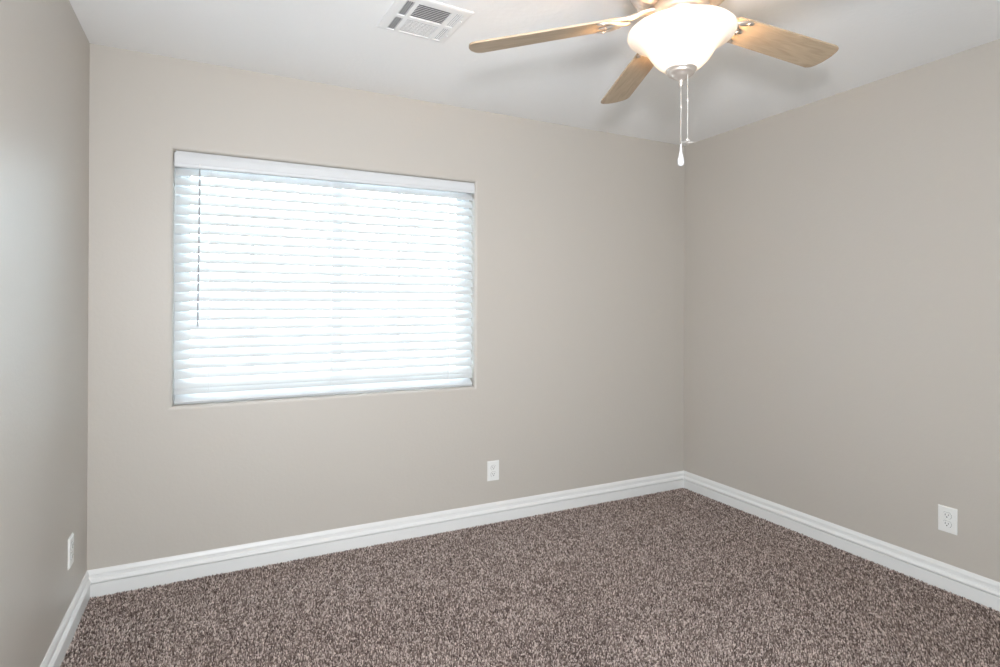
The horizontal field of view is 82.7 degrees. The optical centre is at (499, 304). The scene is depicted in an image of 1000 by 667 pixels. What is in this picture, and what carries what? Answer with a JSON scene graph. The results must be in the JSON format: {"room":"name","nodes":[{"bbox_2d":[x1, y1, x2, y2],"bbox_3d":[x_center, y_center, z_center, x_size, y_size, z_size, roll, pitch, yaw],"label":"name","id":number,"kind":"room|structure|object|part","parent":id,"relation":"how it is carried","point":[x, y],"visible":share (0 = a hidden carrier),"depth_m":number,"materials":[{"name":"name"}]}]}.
{"room":"empty bedroom","nodes":[
{"label":"empty bedroom","id":0,"kind":"room"},
{"bbox_2d":[0,0,89,666],"bbox_3d":[-0.991,0.070,0.694,0.140,2.453,4.300,0,0,-27],"label":"wall","id":1,"kind":"structure","parent":0,"point":[45,47],"depth_m":1.83,"materials":[{"name":"grey paint"}]},
{"bbox_2d":[40,571,90,666],"bbox_3d":[-0.920,1.234,0.718,0.019,0.127,4.000,0,0,-27],"label":"baseboard","id":2,"kind":"structure","parent":1,"relation":"attached to","point":[56,653],"depth_m":2.15,"materials":[{"name":"white paint"}]},
{"bbox_2d":[68,533,73,569],"bbox_3d":[-1.671,0.960,2.215,0.009,0.117,0.076,0,0,-27],"label":"wall outlet","id":3,"kind":"object","parent":1,"relation":"attached to","point":[71,538],"visible":1,"depth_m":2.20,"materials":[{"name":"white plastic"}]},
{"bbox_2d":[87,43,684,569],"bbox_3d":[-0.284,0.079,3.360,3.506,2.453,0.160,0,0,-27],"label":"wall","id":4,"kind":"structure","parent":0,"point":[577,288],"depth_m":3.12,"materials":[{"name":"grey paint"}]},
{"bbox_2d":[174,167,468,396],"bbox_3d":[-0.892,-0.123,3.104,1.542,1.200,0.065,0,0,-27],"label":"window","id":5,"kind":"structure","parent":4,"relation":"in","point":[175,167],"depth_m":3.05,"materials":[{"name":"white glass"}]},
{"bbox_3d":[-1.207,-0.125,2.931,0.763,1.140,0.022,0,0,-27],"label":"sash","id":6,"kind":"part","parent":5,"relation":"part of","materials":[{"name":"white plastic"}]},
{"bbox_2d":[174,151,474,404],"bbox_3d":[-0.848,-0.124,3.015,1.534,1.195,0.077,0,0,-27],"label":"window blind","id":7,"kind":"object","parent":5,"relation":"attached to","point":[298,322],"visible":1,"depth_m":2.96,"materials":[{"name":"white plastic"}]},
{"bbox_3d":[-1.401,-0.116,2.750,0.014,1.120,0.043,0,0,-27],"label":"ladder cord","id":8,"kind":"part","parent":7,"relation":"part of","materials":[{"name":"white fabric"}]},
{"bbox_3d":[-0.856,0.453,3.026,1.528,0.041,0.049,0,0,-27],"label":"rail","id":9,"kind":"part","parent":7,"relation":"part of","materials":[{"name":"white plastic"}]},
{"bbox_3d":[-0.889,-0.114,3.006,0.014,1.120,0.043,0,0,-27],"label":"ladder cord","id":10,"kind":"part","parent":7,"relation":"part of","materials":[{"name":"white fabric"}]},
{"bbox_3d":[-0.300,-0.111,3.299,0.014,1.120,0.043,0,0,-27],"label":"ladder cord","id":11,"kind":"part","parent":7,"relation":"part of","materials":[{"name":"white fabric"}]},
{"bbox_3d":[-0.574,-0.122,3.273,0.763,1.140,0.022,0,0,-27],"label":"sash","id":12,"kind":"part","parent":5,"relation":"part of","materials":[{"name":"white plastic"}]},
{"bbox_2d":[87,470,683,597],"bbox_3d":[-0.249,1.242,3.277,3.506,0.127,0.019,0,0,-27],"label":"baseboard","id":13,"kind":"structure","parent":4,"relation":"attached to","point":[110,580],"depth_m":3.01,"materials":[{"name":"white paint"}]},
{"bbox_2d":[487,460,498,480],"bbox_3d":[-0.040,0.990,3.387,0.076,0.117,0.009,0,0,-27],"label":"wall outlet","id":14,"kind":"object","parent":4,"relation":"attached to","point":[492,466],"visible":1,"depth_m":3.38,"materials":[{"name":"white plastic"}]},
{"bbox_2d":[63,502,998,666],"bbox_3d":[0.635,1.365,1.504,3.786,0.120,4.300,0,0,-27],"label":"floor","id":15,"kind":"structure","parent":0,"point":[701,502],"depth_m":2.28,"materials":[{"name":"brown carpet"}]},
{"bbox_2d":[60,488,999,666],"bbox_3d":[0.363,1.297,2.051,3.491,0.016,2.750,0,0,-27],"label":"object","id":16,"kind":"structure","parent":15,"relation":"on","point":[775,565],"depth_m":2.45,"materials":[{"name":"brown carpet"}]},
{"bbox_2d":[69,0,999,145],"bbox_3d":[0.645,-1.208,1.510,3.786,0.120,4.300,0,0,-27],"label":"ceiling","id":17,"kind":"structure","parent":0,"point":[340,43],"depth_m":2.57,"materials":[{"name":"white paint"}]},
{"bbox_2d":[377,0,473,43],"bbox_3d":[-0.305,-1.144,2.289,0.299,0.012,0.299,0,0,-29],"label":"ceiling vent","id":18,"kind":"object","parent":17,"relation":"in","point":[431,20],"visible":1,"depth_m":2.28,"materials":[{"name":"white metal"}]},
{"bbox_2d":[469,0,838,165],"bbox_3d":[0.589,-0.781,1.719,1.214,0.733,1.254,0,0,-27],"label":"ceiling fan","id":19,"kind":"object","parent":17,"relation":"hanging from","point":[675,37],"visible":1,"depth_m":1.71,"materials":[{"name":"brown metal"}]},
{"bbox_3d":[0.137,-0.843,1.782,0.481,0.006,0.122,-4,10,11],"label":"blade","id":20,"kind":"part","parent":19,"relation":"part of","materials":[{"name":"brown wood"}]},
{"bbox_3d":[0.348,-0.853,1.742,0.100,0.007,0.102,-5,10,11],"label":"bracket plate","id":21,"kind":"part","parent":19,"relation":"part of","materials":[{"name":"silver metal"}]},
{"bbox_3d":[0.494,-0.851,2.114,0.122,0.006,0.481,-12,-2,-7],"label":"blade","id":22,"kind":"part","parent":19,"relation":"part of","materials":[{"name":"brown wood"}]},
{"bbox_3d":[0.542,-0.568,1.701,0.005,0.173,0.005,0,0,-27],"label":"pull chain","id":23,"kind":"part","parent":19,"relation":"part of","materials":[{"name":"white metal"}]},
{"bbox_3d":[0.543,-0.760,1.702,0.314,0.118,0.314,0,0,-27],"label":"lamp shade","id":24,"kind":"part","parent":19,"relation":"part of","materials":[{"name":"white glass"}]},
{"bbox_3d":[0.555,-0.589,1.679,0.005,0.198,0.005,0,0,-27],"label":"pull chain","id":25,"kind":"part","parent":19,"relation":"part of","materials":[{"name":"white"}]},
{"bbox_3d":[0.725,-0.863,1.785,0.100,0.007,0.102,2,-12,-25],"label":"bracket plate","id":26,"kind":"part","parent":19,"relation":"part of","materials":[{"name":"silver metal"}]},
{"bbox_3d":[0.920,-0.863,1.876,0.481,0.006,0.122,2,-12,-25],"label":"blade","id":27,"kind":"part","parent":19,"relation":"part of","materials":[{"name":"brown wood"}]},
{"bbox_2d":[684,39,999,581],"bbox_3d":[2.271,0.086,2.321,0.140,2.453,4.300,0,0,-27],"label":"wall","id":28,"kind":"structure","parent":0,"point":[842,250],"depth_m":2.96,"materials":[{"name":"grey paint"}]},
{"bbox_2d":[684,471,999,611],"bbox_3d":[2.200,1.249,2.274,0.019,0.127,4.000,0,0,-27],"label":"baseboard","id":29,"kind":"structure","parent":28,"relation":"attached to","point":[974,587],"depth_m":2.94,"materials":[{"name":"white paint"}]},
{"bbox_2d":[938,504,957,534],"bbox_3d":[2.046,0.983,2.597,0.009,0.117,0.076,0,0,-27],"label":"wall outlet","id":30,"kind":"object","parent":28,"relation":"attached to","point":[947,516],"visible":1,"depth_m":2.59,"materials":[{"name":"white plastic"}]},
{"bbox_2d":[942,520,951,527],"bbox_3d":[2.043,1.002,2.596,0.003,0.029,0.036,0,0,-27],"label":"receptacle","id":31,"kind":"object","parent":30,"relation":"attached to","point":[945,523],"depth_m":2.60,"materials":[{"name":"grey plastic"}]},
{"bbox_2d":[943,512,951,518],"bbox_3d":[2.043,0.963,2.596,0.003,0.029,0.036,0,0,-27],"label":"receptacle","id":32,"kind":"object","parent":30,"relation":"attached to","point":[946,515],"depth_m":2.59,"materials":[{"name":"grey plastic"}]}
]}

